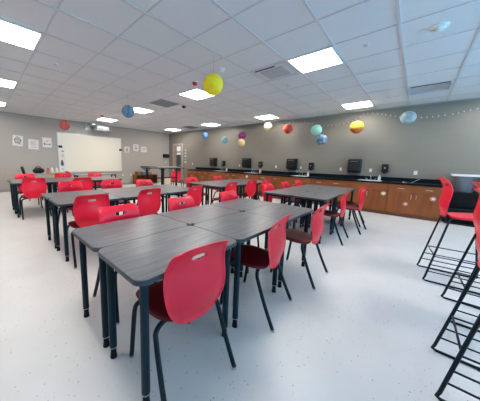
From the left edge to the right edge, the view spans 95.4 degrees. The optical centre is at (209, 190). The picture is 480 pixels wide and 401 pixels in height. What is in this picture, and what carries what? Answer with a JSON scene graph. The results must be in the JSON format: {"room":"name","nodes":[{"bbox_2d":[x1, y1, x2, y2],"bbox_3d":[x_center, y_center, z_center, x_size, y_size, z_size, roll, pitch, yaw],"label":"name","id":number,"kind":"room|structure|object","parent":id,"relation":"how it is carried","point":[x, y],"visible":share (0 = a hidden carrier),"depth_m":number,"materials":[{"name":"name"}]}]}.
{"room":"classroom","nodes":[
{"label":"classroom","id":0,"kind":"room"},
{"bbox_2d":[0,112,168,188],"bbox_3d":[-6.938,-1.445,8.325,0.100,2.853,13.070,9,11,43],"label":"wall","id":1,"kind":"structure","parent":0,"point":[12,157],"depth_m":8.80,"materials":[{"name":"grey paint"}]},
{"bbox_2d":[12,135,22,145],"bbox_3d":[-7.085,-1.864,8.014,0.018,0.404,0.322,9,11,43],"label":"poster","id":2,"kind":"object","parent":1,"relation":"attached to","point":[17,140],"visible":1,"depth_m":8.01,"materials":[{"name":"white paper"}]},
{"bbox_2d":[28,139,38,149],"bbox_3d":[-6.780,-1.797,8.356,0.008,0.386,0.329,9,11,43],"label":"poster","id":3,"kind":"object","parent":1,"relation":"attached to","point":[32,144],"visible":1,"depth_m":8.35,"materials":[{"name":"white paper"}]},
{"bbox_2d":[42,137,51,147],"bbox_3d":[-6.478,-1.937,8.655,0.008,0.380,0.300,9,10,43],"label":"poster","id":4,"kind":"object","parent":1,"relation":"attached to","point":[47,142],"visible":1,"depth_m":8.65,"materials":[{"name":"white paper"}]},
{"bbox_2d":[0,180,160,191],"bbox_3d":[-6.930,-0.075,8.474,0.012,0.100,13.070,9,11,43],"label":"baseboard","id":5,"kind":"structure","parent":1,"relation":"attached to","point":[1,190],"depth_m":8.19,"materials":[{"name":"grey rubber"}]},
{"bbox_2d":[0,111,168,133],"bbox_3d":[-6.861,-2.840,8.091,0.020,0.022,13.070,9,11,43],"label":"trim","id":6,"kind":"structure","parent":1,"relation":"attached to","point":[0,111],"depth_m":9.10,"materials":[{"name":"grey metal"}]},
{"bbox_2d":[56,132,121,172],"bbox_3d":[-5.300,-1.695,9.888,0.090,1.660,2.700,9,11,43],"label":"whiteboard","id":7,"kind":"object","parent":1,"relation":"attached to","point":[83,153],"depth_m":9.76,"materials":[{"name":"beige plastic"}]},
{"bbox_2d":[85,123,110,131],"bbox_3d":[-4.927,-2.840,9.650,0.703,0.310,0.900,9,11,43],"label":"projector","id":8,"kind":"object","parent":1,"relation":"attached to","point":[97,127],"visible":1,"depth_m":9.51,"materials":[{"name":"white plastic"}]},
{"bbox_2d":[0,182,479,400],"bbox_3d":[-1.503,0.853,3.389,15.200,0.100,13.270,9,11,43],"label":"floor","id":9,"kind":"structure","parent":0,"point":[369,326],"depth_m":1.71,"materials":[{"name":"white tile"}]},
{"bbox_2d":[7,178,49,209],"bbox_3d":[-4.404,0.091,5.349,0.556,0.740,0.778,9,11,43],"label":"table","id":10,"kind":"object","parent":9,"relation":"on","point":[9,180],"visible":0.38,"depth_m":5.25,"materials":[{"name":"black laminate"}]},
{"bbox_2d":[15,174,42,207],"bbox_3d":[-4.587,0.011,5.471,0.538,0.857,0.508,9,11,43],"label":"chair","id":11,"kind":"object","parent":9,"relation":"on","point":[17,176],"visible":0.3,"depth_m":5.51,"materials":[{"name":"red plastic"}]},
{"bbox_2d":[10,180,56,217],"bbox_3d":[-3.998,0.153,4.968,0.556,0.740,0.778,9,11,43],"label":"table","id":12,"kind":"object","parent":9,"relation":"on","point":[14,184],"visible":0.73,"depth_m":4.85,"materials":[{"name":"grey laminate"}]},
{"bbox_2d":[19,178,51,219],"bbox_3d":[-3.826,0.131,4.730,0.538,0.857,0.508,9,11,43],"label":"chair","id":13,"kind":"object","parent":9,"relation":"on","point":[31,190],"visible":0.84,"depth_m":4.57,"materials":[{"name":"red plastic"}]},
{"bbox_2d":[55,173,70,189],"bbox_3d":[-4.007,-0.055,6.048,0.538,0.857,0.508,9,11,43],"label":"chair","id":14,"kind":"object","parent":9,"relation":"on","point":[57,175],"visible":0.23,"depth_m":6.11,"materials":[{"name":"red plastic"}]},
{"bbox_2d":[58,181,83,221],"bbox_3d":[-2.464,0.266,3.982,0.538,0.857,0.508,8,10,41],"label":"chair","id":15,"kind":"object","parent":9,"relation":"on","point":[77,185],"visible":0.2,"depth_m":4.02,"materials":[{"name":"red plastic"}]},
{"bbox_2d":[53,179,92,211],"bbox_3d":[-3.460,0.088,5.531,0.556,0.740,0.778,9,11,43],"label":"table","id":16,"kind":"object","parent":9,"relation":"on","point":[60,180],"visible":0.25,"depth_m":5.39,"materials":[{"name":"black laminate"}]},
{"bbox_2d":[41,190,105,248],"bbox_3d":[-2.124,0.405,3.454,0.553,0.740,0.778,9,11,43],"label":"table","id":17,"kind":"object","parent":9,"relation":"on","point":[47,196],"visible":0.49,"depth_m":3.33,"materials":[{"name":"grey laminate"}]},
{"bbox_2d":[67,177,91,216],"bbox_3d":[-3.030,0.098,5.103,0.538,0.857,0.508,9,11,43],"label":"chair","id":18,"kind":"object","parent":9,"relation":"on","point":[87,183],"visible":0.23,"depth_m":4.99,"materials":[{"name":"red plastic"}]},
{"bbox_2d":[49,194,121,261],"bbox_3d":[-1.716,0.468,3.071,0.563,0.740,0.778,9,11,43],"label":"table","id":19,"kind":"object","parent":9,"relation":"on","point":[64,202],"visible":0.59,"depth_m":2.83,"materials":[{"name":"grey laminate"}]},
{"bbox_2d":[67,194,109,268],"bbox_3d":[-1.573,0.443,2.845,0.508,0.857,0.538,-6,11,-44],"label":"chair","id":20,"kind":"object","parent":9,"relation":"on","point":[85,212],"visible":0.58,"depth_m":2.64,"materials":[{"name":"red plastic"}]},
{"bbox_2d":[88,172,101,189],"bbox_3d":[-3.444,-0.130,6.695,0.538,0.857,0.508,9,11,43],"label":"chair","id":21,"kind":"object","parent":9,"relation":"on","point":[98,174],"visible":0.48,"depth_m":6.76,"materials":[{"name":"red plastic"}]},
{"bbox_2d":[91,178,121,204],"bbox_3d":[-2.921,0.024,6.095,0.556,0.740,0.778,9,11,43],"label":"table","id":22,"kind":"object","parent":9,"relation":"on","point":[95,180],"visible":0.22,"depth_m":5.81,"materials":[{"name":"black laminate"}]},
{"bbox_2d":[102,180,129,213],"bbox_3d":[-1.900,0.218,4.427,0.508,0.857,0.538,-6,11,-44],"label":"chair","id":23,"kind":"object","parent":9,"relation":"on","point":[106,184],"visible":0.32,"depth_m":4.47,"materials":[{"name":"red plastic"}]},
{"bbox_2d":[97,187,144,205],"bbox_3d":[-1.585,0.341,4.017,0.553,0.740,0.778,9,11,43],"label":"table","id":24,"kind":"object","parent":9,"relation":"on","point":[125,189],"visible":0.16,"depth_m":3.92,"materials":[{"name":"black"}]},
{"bbox_2d":[93,203,163,324],"bbox_3d":[-0.721,0.582,1.979,0.538,0.857,0.508,9,11,43],"label":"chair","id":25,"kind":"object","parent":9,"relation":"on","point":[106,214],"visible":0.28,"depth_m":1.99,"materials":[{"name":"red plastic"}]},
{"bbox_2d":[72,214,187,347],"bbox_3d":[-0.630,0.663,1.835,0.524,0.740,0.778,9,11,43],"label":"table","id":26,"kind":"object","parent":9,"relation":"on","point":[95,237],"visible":0.61,"depth_m":1.68,"materials":[{"name":"grey laminate"}]},
{"bbox_2d":[109,190,166,212],"bbox_3d":[-1.178,0.403,3.635,0.563,0.740,0.778,9,11,43],"label":"table","id":27,"kind":"object","parent":9,"relation":"on","point":[130,195],"visible":0.2,"depth_m":3.48,"materials":[{"name":"black"}]},
{"bbox_2d":[133,174,156,183],"bbox_3d":[-3.453,-0.647,11.768,0.400,0.500,1.240,9,11,43],"label":"bookcase","id":28,"kind":"object","parent":9,"relation":"on","point":[135,177],"visible":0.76,"depth_m":11.82,"materials":[{"name":"brown wood"}]},
{"bbox_2d":[137,188,160,215],"bbox_3d":[-1.056,0.365,3.499,0.538,0.857,0.508,8,10,40],"label":"chair","id":29,"kind":"object","parent":9,"relation":"on","point":[148,204],"visible":0.55,"depth_m":3.33,"materials":[{"name":"red plastic"}]},
{"bbox_2d":[136,179,161,205],"bbox_3d":[-1.292,0.199,4.674,0.538,0.857,0.508,9,11,43],"label":"chair","id":30,"kind":"object","parent":9,"relation":"on","point":[148,181],"visible":0.18,"depth_m":4.73,"materials":[{"name":"red plastic"}]},
{"bbox_2d":[138,184,180,211],"bbox_3d":[-1.046,0.276,4.580,0.553,0.740,0.778,9,11,43],"label":"table","id":31,"kind":"object","parent":9,"relation":"on","point":[165,185],"visible":0.16,"depth_m":4.60,"materials":[{"name":"black"}]},
{"bbox_2d":[141,167,185,197],"bbox_3d":[-1.597,-0.311,7.582,0.600,1.060,1.528,9,11,43],"label":"table","id":32,"kind":"object","parent":9,"relation":"on","point":[162,169],"visible":0.44,"depth_m":7.48,"materials":[{"name":"grey metal"}]},
{"bbox_2d":[98,226,236,400],"bbox_3d":[-0.248,0.722,1.477,0.522,0.740,0.778,9,11,43],"label":"table","id":33,"kind":"object","parent":9,"relation":"on","point":[144,261],"visible":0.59,"depth_m":1.32,"materials":[{"name":"grey laminate"}]},
{"bbox_2d":[171,171,183,186],"bbox_3d":[-1.357,-0.432,9.251,0.508,0.857,0.538,3,8,8],"label":"chair","id":34,"kind":"object","parent":9,"relation":"on","point":[172,172],"visible":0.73,"depth_m":9.05,"materials":[{"name":"red plastic"}]},
{"bbox_2d":[161,187,195,211],"bbox_3d":[-0.639,0.339,4.198,0.563,0.740,0.778,9,11,43],"label":"table","id":35,"kind":"object","parent":9,"relation":"on","point":[175,190],"visible":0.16,"depth_m":3.99,"materials":[{"name":"black laminate"}]},
{"bbox_2d":[168,196,195,210],"bbox_3d":[-0.198,0.520,2.526,0.538,0.857,0.508,9,11,43],"label":"chair","id":36,"kind":"object","parent":9,"relation":"on","point":[174,203],"visible":0.2,"depth_m":2.58,"materials":[{"name":"red plastic"}]},
{"bbox_2d":[129,240,236,400],"bbox_3d":[-0.177,0.682,1.346,0.508,0.857,0.538,-5,10,-40],"label":"chair","id":37,"kind":"object","parent":9,"relation":"on","point":[189,288],"visible":0.98,"depth_m":1.17,"materials":[{"name":"red plastic"}]},
{"bbox_2d":[180,185,202,205],"bbox_3d":[-0.404,0.303,4.067,0.538,0.857,0.508,7,10,35],"label":"chair","id":38,"kind":"object","parent":9,"relation":"on","point":[196,194],"visible":0.36,"depth_m":3.95,"materials":[{"name":"red plastic"}]},
{"bbox_2d":[187,170,196,180],"bbox_3d":[-0.663,-0.644,11.037,0.718,0.825,0.620,9,11,43],"label":"base cabinet","id":39,"kind":"object","parent":9,"relation":"on","point":[190,173],"visible":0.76,"depth_m":10.82,"materials":[{"name":"brown wood"}]},
{"bbox_2d":[187,167,442,186],"bbox_3d":[2.351,-0.668,8.164,8.990,0.145,0.628,9,11,43],"label":"countertop","id":40,"kind":"structure","parent":39,"relation":"on","point":[388,180],"depth_m":6.71,"materials":[{"name":"black stone"}]},
{"bbox_2d":[186,177,208,204],"bbox_3d":[-0.328,0.083,5.683,0.538,0.857,0.508,9,11,43],"label":"chair","id":41,"kind":"object","parent":9,"relation":"on","point":[188,179],"visible":0.33,"depth_m":5.71,"materials":[{"name":"red plastic"}]},
{"bbox_2d":[159,205,239,273],"bbox_3d":[-0.092,0.599,2.399,0.524,0.740,0.778,9,11,43],"label":"table","id":42,"kind":"object","parent":9,"relation":"on","point":[197,214],"visible":0.3,"depth_m":2.30,"materials":[{"name":"black wood"}]},
{"bbox_2d":[197,171,208,188],"bbox_3d":[-0.127,-0.562,10.533,0.758,0.825,0.620,9,11,43],"label":"base cabinet","id":43,"kind":"object","parent":9,"relation":"on","point":[202,176],"visible":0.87,"depth_m":10.32,"materials":[{"name":"brown wood"}]},
{"bbox_2d":[189,181,220,204],"bbox_3d":[-0.087,0.153,5.643,0.546,0.740,0.778,9,11,43],"label":"table","id":44,"kind":"object","parent":9,"relation":"on","point":[203,182],"visible":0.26,"depth_m":5.42,"materials":[{"name":"black"}]},
{"bbox_2d":[208,171,224,189],"bbox_3d":[0.496,-0.467,9.948,0.958,0.825,0.620,9,11,43],"label":"base cabinet","id":45,"kind":"object","parent":9,"relation":"on","point":[210,174],"visible":0.21,"depth_m":9.84,"materials":[{"name":"brown wood"}]},
{"bbox_2d":[204,183,239,204],"bbox_3d":[0.311,0.214,5.269,0.546,0.740,0.778,9,11,43],"label":"table","id":46,"kind":"object","parent":9,"relation":"on","point":[219,186],"visible":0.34,"depth_m":5.13,"materials":[{"name":"black"}]},
{"bbox_2d":[211,182,237,203],"bbox_3d":[0.356,0.202,4.933,0.538,0.857,0.508,8,10,41],"label":"chair","id":47,"kind":"object","parent":9,"relation":"on","point":[234,186],"visible":0.35,"depth_m":4.80,"materials":[{"name":"red plastic"}]},
{"bbox_2d":[210,180,238,204],"bbox_3d":[0.452,0.089,6.206,0.546,0.740,0.778,9,11,43],"label":"table","id":48,"kind":"object","parent":9,"relation":"on","point":[221,181],"visible":0.23,"depth_m":6.11,"materials":[{"name":"black"}]},
{"bbox_2d":[224,173,236,179],"bbox_3d":[1.091,-0.377,9.390,0.678,0.825,0.620,9,11,43],"label":"base cabinet","id":49,"kind":"object","parent":9,"relation":"on","point":[227,176],"visible":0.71,"depth_m":9.18,"materials":[{"name":"brown wood"}]},
{"bbox_2d":[194,212,280,327],"bbox_3d":[0.290,0.657,2.040,0.522,0.740,0.778,9,11,43],"label":"table","id":50,"kind":"object","parent":9,"relation":"on","point":[242,227],"visible":0.73,"depth_m":1.84,"materials":[{"name":"black wood"}]},
{"bbox_2d":[219,190,259,246],"bbox_3d":[0.423,0.449,3.146,0.538,0.857,0.508,9,11,43],"label":"chair","id":51,"kind":"object","parent":9,"relation":"on","point":[223,195],"visible":0.23,"depth_m":3.19,"materials":[{"name":"red plastic"}]},
{"bbox_2d":[211,198,271,249],"bbox_3d":[0.447,0.534,2.962,0.524,0.740,0.778,9,11,43],"label":"table","id":52,"kind":"object","parent":9,"relation":"on","point":[240,204],"visible":0.27,"depth_m":2.89,"materials":[{"name":"black wood"}]},
{"bbox_2d":[227,181,256,198],"bbox_3d":[0.850,0.149,5.832,0.546,0.740,0.778,9,11,43],"label":"table","id":53,"kind":"object","parent":9,"relation":"on","point":[242,183],"visible":0.2,"depth_m":5.60,"materials":[{"name":"black"}]},
{"bbox_2d":[237,173,256,192],"bbox_3d":[1.677,-0.287,8.839,0.938,0.825,0.620,9,11,43],"label":"base cabinet","id":54,"kind":"object","parent":9,"relation":"on","point":[239,176],"visible":0.28,"depth_m":8.67,"materials":[{"name":"brown wood"}]},
{"bbox_2d":[238,179,256,199],"bbox_3d":[0.963,0.114,5.683,0.508,0.857,0.538,-6,11,-42],"label":"chair","id":55,"kind":"object","parent":9,"relation":"on","point":[250,187],"visible":0.73,"depth_m":5.52,"materials":[{"name":"red plastic"}]},
{"bbox_2d":[220,214,292,332],"bbox_3d":[0.437,0.613,1.955,0.538,0.857,0.508,7,10,36],"label":"chair","id":56,"kind":"object","parent":9,"relation":"on","point":[258,258],"visible":0.82,"depth_m":1.83,"materials":[{"name":"red plastic"}]},
{"bbox_2d":[243,180,270,199],"bbox_3d":[1.389,0.085,6.395,0.546,0.740,0.778,9,11,43],"label":"table","id":57,"kind":"object","parent":9,"relation":"on","point":[258,181],"visible":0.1,"depth_m":6.20,"materials":[{"name":"black"}]},
{"bbox_2d":[249,179,270,199],"bbox_3d":[1.428,0.070,6.082,0.508,0.857,0.538,-6,11,-44],"label":"chair","id":58,"kind":"object","parent":9,"relation":"on","point":[264,180],"visible":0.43,"depth_m":5.89,"materials":[{"name":"red plastic"}]},
{"bbox_2d":[257,175,281,198],"bbox_3d":[2.373,-0.180,8.186,0.978,0.825,0.620,9,11,43],"label":"base cabinet","id":59,"kind":"object","parent":9,"relation":"on","point":[275,180],"visible":0.44,"depth_m":7.85,"materials":[{"name":"brown wood"}]},
{"bbox_2d":[263,183,290,226],"bbox_3d":[1.360,0.299,4.399,0.538,0.857,0.508,9,11,43],"label":"chair","id":60,"kind":"object","parent":9,"relation":"on","point":[270,198],"visible":0.32,"depth_m":4.46,"materials":[{"name":"red plastic"}]},
{"bbox_2d":[245,203,312,287],"bbox_3d":[0.829,0.593,2.603,0.522,0.740,0.778,9,11,43],"label":"table","id":61,"kind":"object","parent":9,"relation":"on","point":[274,210],"visible":0.52,"depth_m":2.50,"materials":[{"name":"black wood"}]},
{"bbox_2d":[264,189,305,228],"bbox_3d":[1.483,0.382,4.250,0.546,0.740,0.778,9,11,43],"label":"table","id":62,"kind":"object","parent":9,"relation":"on","point":[286,193],"visible":0.43,"depth_m":4.10,"materials":[{"name":"black laminate"}]},
{"bbox_2d":[280,181,306,222],"bbox_3d":[1.911,0.234,4.975,0.538,0.857,0.508,9,11,43],"label":"chair","id":63,"kind":"object","parent":9,"relation":"on","point":[286,182],"visible":0.43,"depth_m":4.95,"materials":[{"name":"red plastic"}]},
{"bbox_2d":[281,176,310,201],"bbox_3d":[3.083,-0.072,7.519,0.978,0.825,0.620,9,11,43],"label":"base cabinet","id":64,"kind":"object","parent":9,"relation":"on","point":[290,180],"visible":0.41,"depth_m":7.32,"materials":[{"name":"brown wood"}]},
{"bbox_2d":[270,203,329,290],"bbox_3d":[1.071,0.550,2.524,0.538,0.857,0.508,8,11,42],"label":"chair","id":65,"kind":"object","parent":9,"relation":"on","point":[317,223],"visible":0.84,"depth_m":2.39,"materials":[{"name":"red plastic"}]},
{"bbox_2d":[283,186,317,226],"bbox_3d":[2.022,0.317,4.814,0.546,0.740,0.778,9,11,43],"label":"table","id":66,"kind":"object","parent":9,"relation":"on","point":[297,188],"visible":0.39,"depth_m":4.68,"materials":[{"name":"black"}]},
{"bbox_2d":[297,184,329,209],"bbox_3d":[2.560,0.253,5.377,0.546,0.740,0.778,9,11,43],"label":"table","id":67,"kind":"object","parent":9,"relation":"on","point":[307,185],"visible":0.17,"depth_m":5.28,"materials":[{"name":"black"}]},
{"bbox_2d":[292,192,337,243],"bbox_3d":[1.881,0.443,3.876,0.546,0.740,0.778,9,11,43],"label":"table","id":68,"kind":"object","parent":9,"relation":"on","point":[309,196],"visible":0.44,"depth_m":3.75,"materials":[{"name":"grey laminate"}]},
{"bbox_2d":[310,178,345,206],"bbox_3d":[3.793,0.036,6.853,0.978,0.825,0.620,9,11,43],"label":"base cabinet","id":69,"kind":"object","parent":9,"relation":"on","point":[323,182],"visible":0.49,"depth_m":6.58,"materials":[{"name":"brown wood"}]},
{"bbox_2d":[308,189,347,232],"bbox_3d":[2.420,0.378,4.439,0.546,0.740,0.778,9,11,43],"label":"table","id":70,"kind":"object","parent":9,"relation":"on","point":[326,191],"visible":0.51,"depth_m":4.33,"materials":[{"name":"black"}]},
{"bbox_2d":[311,191,349,245],"bbox_3d":[2.112,0.407,3.749,0.538,0.857,0.508,8,10,41],"label":"chair","id":71,"kind":"object","parent":9,"relation":"on","point":[333,214],"visible":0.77,"depth_m":3.59,"materials":[{"name":"red plastic"}]},
{"bbox_2d":[321,186,355,223],"bbox_3d":[2.959,0.314,5.003,0.546,0.740,0.778,9,11,43],"label":"table","id":72,"kind":"object","parent":9,"relation":"on","point":[351,190],"visible":0.42,"depth_m":5.03,"materials":[{"name":"black laminate"}]},
{"bbox_2d":[335,185,366,227],"bbox_3d":[3.131,0.288,4.786,0.538,0.857,0.508,9,11,43],"label":"chair","id":73,"kind":"object","parent":9,"relation":"on","point":[363,187],"visible":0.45,"depth_m":4.64,"materials":[{"name":"red plastic"}]},
{"bbox_2d":[335,188,367,234],"bbox_3d":[2.817,0.346,4.314,0.508,0.857,0.538,-6,11,-44],"label":"chair","id":74,"kind":"object","parent":9,"relation":"on","point":[361,195],"visible":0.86,"depth_m":4.16,"materials":[{"name":"red plastic"}]},
{"bbox_2d":[346,181,388,213],"bbox_3d":[4.496,0.144,6.193,0.958,0.825,0.620,9,11,43],"label":"base cabinet","id":75,"kind":"object","parent":9,"relation":"on","point":[374,202],"visible":0.6,"depth_m":5.89,"materials":[{"name":"brown wood"}]},
{"bbox_2d":[385,184,442,221],"bbox_3d":[5.206,0.252,5.526,0.998,0.825,0.620,9,11,43],"label":"base cabinet","id":76,"kind":"object","parent":9,"relation":"on","point":[419,206],"visible":0.91,"depth_m":5.32,"materials":[{"name":"brown wood"}]},
{"bbox_2d":[416,177,479,293],"bbox_3d":[2.805,0.448,2.409,0.554,1.172,0.472,7,10,37],"label":"bar stool","id":77,"kind":"object","parent":9,"relation":"on","point":[447,191],"visible":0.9,"depth_m":2.42,"materials":[{"name":"red plastic"}]},
{"bbox_2d":[431,188,479,400],"bbox_3d":[1.635,0.598,1.115,0.554,1.172,0.472,9,11,43],"label":"bar stool","id":78,"kind":"object","parent":9,"relation":"on","point":[462,348],"visible":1,"depth_m":1.22,"materials":[{"name":"red plastic"}]},
{"bbox_2d":[441,181,479,332],"bbox_3d":[2.377,0.531,1.731,0.554,1.172,0.472,8,10,41],"label":"bar stool","id":79,"kind":"object","parent":9,"relation":"on","point":[476,215],"visible":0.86,"depth_m":1.92,"materials":[{"name":"red plastic"}]},
{"bbox_2d":[442,191,478,226],"bbox_3d":[6.077,0.428,4.748,1.220,0.730,0.520,9,11,43],"label":"utility cart","id":80,"kind":"object","parent":9,"relation":"on","point":[462,202],"visible":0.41,"depth_m":5.05,"materials":[{"name":"black plastic"}]},
{"bbox_2d":[449,206,474,211],"bbox_3d":[6.069,0.444,4.743,1.140,0.020,0.460,9,11,43],"label":"shelf","id":81,"kind":"object","parent":80,"relation":"attached to","point":[466,208],"depth_m":4.96,"materials":[{"name":"black plastic"}]},
{"bbox_2d":[453,176,478,192],"bbox_3d":[5.814,-0.154,4.932,0.380,0.360,0.380,9,11,43],"label":"storage bin","id":82,"kind":"object","parent":80,"relation":"on","point":[460,183],"visible":0.8,"depth_m":4.83,"materials":[{"name":"grey plastic"}]},
{"bbox_2d":[0,0,479,132],"bbox_3d":[-1.433,-2.072,2.987,15.200,0.100,13.270,9,11,43],"label":"ceiling","id":83,"kind":"structure","parent":0,"point":[268,19],"depth_m":3.21,"materials":[{"name":"tile"}]},
{"bbox_2d":[0,78,17,88],"bbox_3d":[-4.470,-2.297,4.535,0.632,0.016,0.632,9,11,43],"label":"recessed light","id":84,"kind":"object","parent":83,"relation":"in","point":[3,82],"visible":1,"depth_m":4.64,"materials":[{"name":"white plastic"}]},
{"bbox_2d":[0,19,42,50],"bbox_3d":[-2.556,-2.005,2.738,0.632,0.016,0.632,9,11,43],"label":"recessed light","id":85,"kind":"object","parent":83,"relation":"in","point":[11,33],"visible":1,"depth_m":2.80,"materials":[{"name":"white plastic"}]},
{"bbox_2d":[59,120,69,129],"bbox_3d":[-5.068,-2.441,7.581,0.329,0.590,0.329,9,11,43],"label":"paper lantern","id":86,"kind":"object","parent":83,"relation":"hanging from","point":[65,125],"visible":1,"depth_m":7.50,"materials":[{"name":"red paper"}]},
{"bbox_2d":[122,105,134,117],"bbox_3d":[-1.975,-2.071,5.276,0.299,0.550,0.299,9,11,43],"label":"paper lantern","id":87,"kind":"object","parent":83,"relation":"hanging from","point":[128,111],"visible":1,"depth_m":5.20,"materials":[{"name":"blue paper"}]},
{"bbox_2d":[134,107,152,113],"bbox_3d":[-2.196,-2.569,6.912,0.632,0.016,0.632,9,11,43],"label":"recessed light","id":88,"kind":"object","parent":83,"relation":"in","point":[136,109],"visible":0.73,"depth_m":6.90,"materials":[{"name":"white plastic"}]},
{"bbox_2d":[134,108,150,112],"bbox_3d":[-2.196,-2.571,6.912,0.588,0.010,0.588,9,11,43],"label":"diffuser","id":89,"kind":"object","parent":88,"relation":"attached to","point":[139,110],"depth_m":6.90,"materials":[{"name":"white plastic"}]},
{"bbox_2d":[150,99,178,106],"bbox_3d":[-1.239,-2.426,6.013,0.620,0.012,0.620,9,11,43],"label":"ceiling vent","id":90,"kind":"object","parent":83,"relation":"in","point":[161,102],"visible":0.99,"depth_m":5.99,"materials":[{"name":"grey metal"}]},
{"bbox_2d":[179,88,215,99],"bbox_3d":[-0.282,-2.277,5.115,0.632,0.016,0.632,9,11,43],"label":"recessed light","id":91,"kind":"object","parent":83,"relation":"in","point":[197,94],"visible":0.86,"depth_m":5.10,"materials":[{"name":"white plastic"}]},
{"bbox_2d":[203,62,222,95],"bbox_3d":[0.063,-1.738,3.253,0.303,0.562,0.303,9,11,43],"label":"paper lantern","id":92,"kind":"object","parent":83,"relation":"hanging from","point":[212,83],"visible":1,"depth_m":3.17,"materials":[{"name":"yellow"}]},
{"bbox_2d":[0,0,479,132],"bbox_3d":[-1.417,-2.015,2.979,13.890,0.010,13.070,9,11,43],"label":"grid","id":93,"kind":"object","parent":83,"relation":"attached to","point":[304,2],"depth_m":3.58,"materials":[{"name":"grey metal"}]},
{"bbox_2d":[255,115,278,119],"bbox_3d":[1.992,-2.549,7.493,0.632,0.016,0.632,9,11,43],"label":"recessed light","id":94,"kind":"object","parent":83,"relation":"in","point":[264,117],"visible":0.99,"depth_m":7.49,"materials":[{"name":"white plastic"}]},
{"bbox_2d":[251,61,298,81],"bbox_3d":[1.153,-2.057,3.768,0.600,0.020,0.600,9,11,43],"label":"ceiling vent","id":95,"kind":"object","parent":83,"relation":"in","point":[277,72],"visible":1,"depth_m":3.73,"materials":[{"name":"grey metal"}]},
{"bbox_2d":[283,123,292,133],"bbox_3d":[2.682,-2.228,7.315,0.325,0.573,0.325,9,11,43],"label":"paper lantern","id":96,"kind":"object","parent":83,"relation":"hanging from","point":[288,128],"visible":1,"depth_m":7.22,"materials":[{"name":"red paper"}]},
{"bbox_2d":[287,46,343,73],"bbox_3d":[1.631,-1.985,3.319,0.632,0.016,0.632,9,11,43],"label":"recessed light","id":97,"kind":"object","parent":83,"relation":"in","point":[326,57],"visible":1,"depth_m":3.28,"materials":[{"name":"white plastic"}]},
{"bbox_2d":[311,116,321,134],"bbox_3d":[3.408,-2.100,6.845,0.329,0.665,0.329,9,11,43],"label":"paper lantern","id":98,"kind":"object","parent":83,"relation":"hanging from","point":[316,129],"visible":1,"depth_m":6.75,"materials":[{"name":"teal paper"}]},
{"bbox_2d":[316,119,326,144],"bbox_3d":[3.373,-1.878,6.417,0.299,0.990,0.299,9,11,43],"label":"paper lantern","id":99,"kind":"object","parent":83,"relation":"hanging from","point":[321,139],"visible":1,"depth_m":6.37,"materials":[{"name":"blue paper"}]},
{"bbox_2d":[350,112,363,133],"bbox_3d":[4.108,-1.948,5.984,0.335,0.698,0.335,9,11,43],"label":"paper lantern","id":100,"kind":"object","parent":83,"relation":"hanging from","point":[356,127],"visible":1,"depth_m":5.91,"materials":[{"name":"yellow paper"}]},
{"bbox_2d":[341,100,373,108],"bbox_3d":[3.905,-2.257,5.696,0.632,0.016,0.632,9,11,43],"label":"recessed light","id":101,"kind":"object","parent":83,"relation":"in","point":[369,103],"visible":1,"depth_m":5.67,"materials":[{"name":"white plastic"}]},
{"bbox_2d":[277,107,478,125],"bbox_3d":[4.523,-2.140,6.259,5.664,0.352,0.028,9,11,43],"label":"string lights","id":102,"kind":"object","parent":83,"relation":"hanging from","point":[478,107],"visible":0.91,"depth_m":5.94,"materials":[{"name":"grey"}]},
{"bbox_2d":[400,101,416,123],"bbox_3d":[4.864,-1.910,5.266,0.303,0.542,0.303,9,11,43],"label":"paper lantern","id":103,"kind":"object","parent":83,"relation":"hanging from","point":[408,117],"visible":1,"depth_m":5.20,"materials":[{"name":"blue paper"}]},
{"bbox_2d":[408,80,454,95],"bbox_3d":[4.386,-2.038,4.303,0.620,0.050,0.500,9,11,43],"label":"ceiling vent","id":104,"kind":"object","parent":83,"relation":"in","point":[446,85],"visible":1,"depth_m":4.31,"materials":[{"name":"grey metal"}]},
{"bbox_2d":[429,22,449,32],"bbox_3d":[2.587,-1.824,2.432,0.161,0.050,0.161,9,11,43],"label":"smoke detector","id":105,"kind":"object","parent":83,"relation":"attached to","point":[439,27],"visible":1,"depth_m":2.40,"materials":[{"name":"white plastic"}]},
{"bbox_2d":[169,99,479,218],"bbox_3d":[3.068,-1.153,7.931,15.200,2.853,0.100,9,11,43],"label":"wall","id":106,"kind":"structure","parent":0,"point":[443,146],"depth_m":6.40,"materials":[{"name":"grey paint"}]},
{"bbox_2d":[173,143,182,183],"bbox_3d":[-1.816,-1.578,12.435,0.900,2.240,0.070,9,11,43],"label":"door","id":107,"kind":"structure","parent":106,"relation":"in","point":[177,148],"depth_m":12.36,"materials":[{"name":"grey wood"}]},
{"bbox_2d":[242,158,250,167],"bbox_3d":[1.573,-1.179,9.127,0.330,0.400,0.229,9,11,43],"label":"dispenser","id":108,"kind":"object","parent":106,"relation":"attached to","point":[246,162],"visible":1,"depth_m":9.04,"materials":[{"name":"black plastic"}]},
{"bbox_2d":[286,159,297,169],"bbox_3d":[2.979,-0.965,7.807,0.330,0.400,0.229,9,11,43],"label":"dispenser","id":109,"kind":"object","parent":106,"relation":"attached to","point":[291,164],"visible":1,"depth_m":7.72,"materials":[{"name":"black plastic"}]},
{"bbox_2d":[169,97,479,133],"bbox_3d":[3.060,-2.550,7.695,15.000,0.022,0.020,9,11,43],"label":"trim","id":110,"kind":"structure","parent":106,"relation":"attached to","point":[479,97],"depth_m":6.39,"materials":[{"name":"grey metal"}]},
{"bbox_2d":[347,159,361,172],"bbox_3d":[4.366,-0.753,6.505,0.330,0.400,0.229,9,11,43],"label":"dispenser","id":111,"kind":"object","parent":106,"relation":"attached to","point":[354,165],"visible":1,"depth_m":6.42,"materials":[{"name":"black plastic"}]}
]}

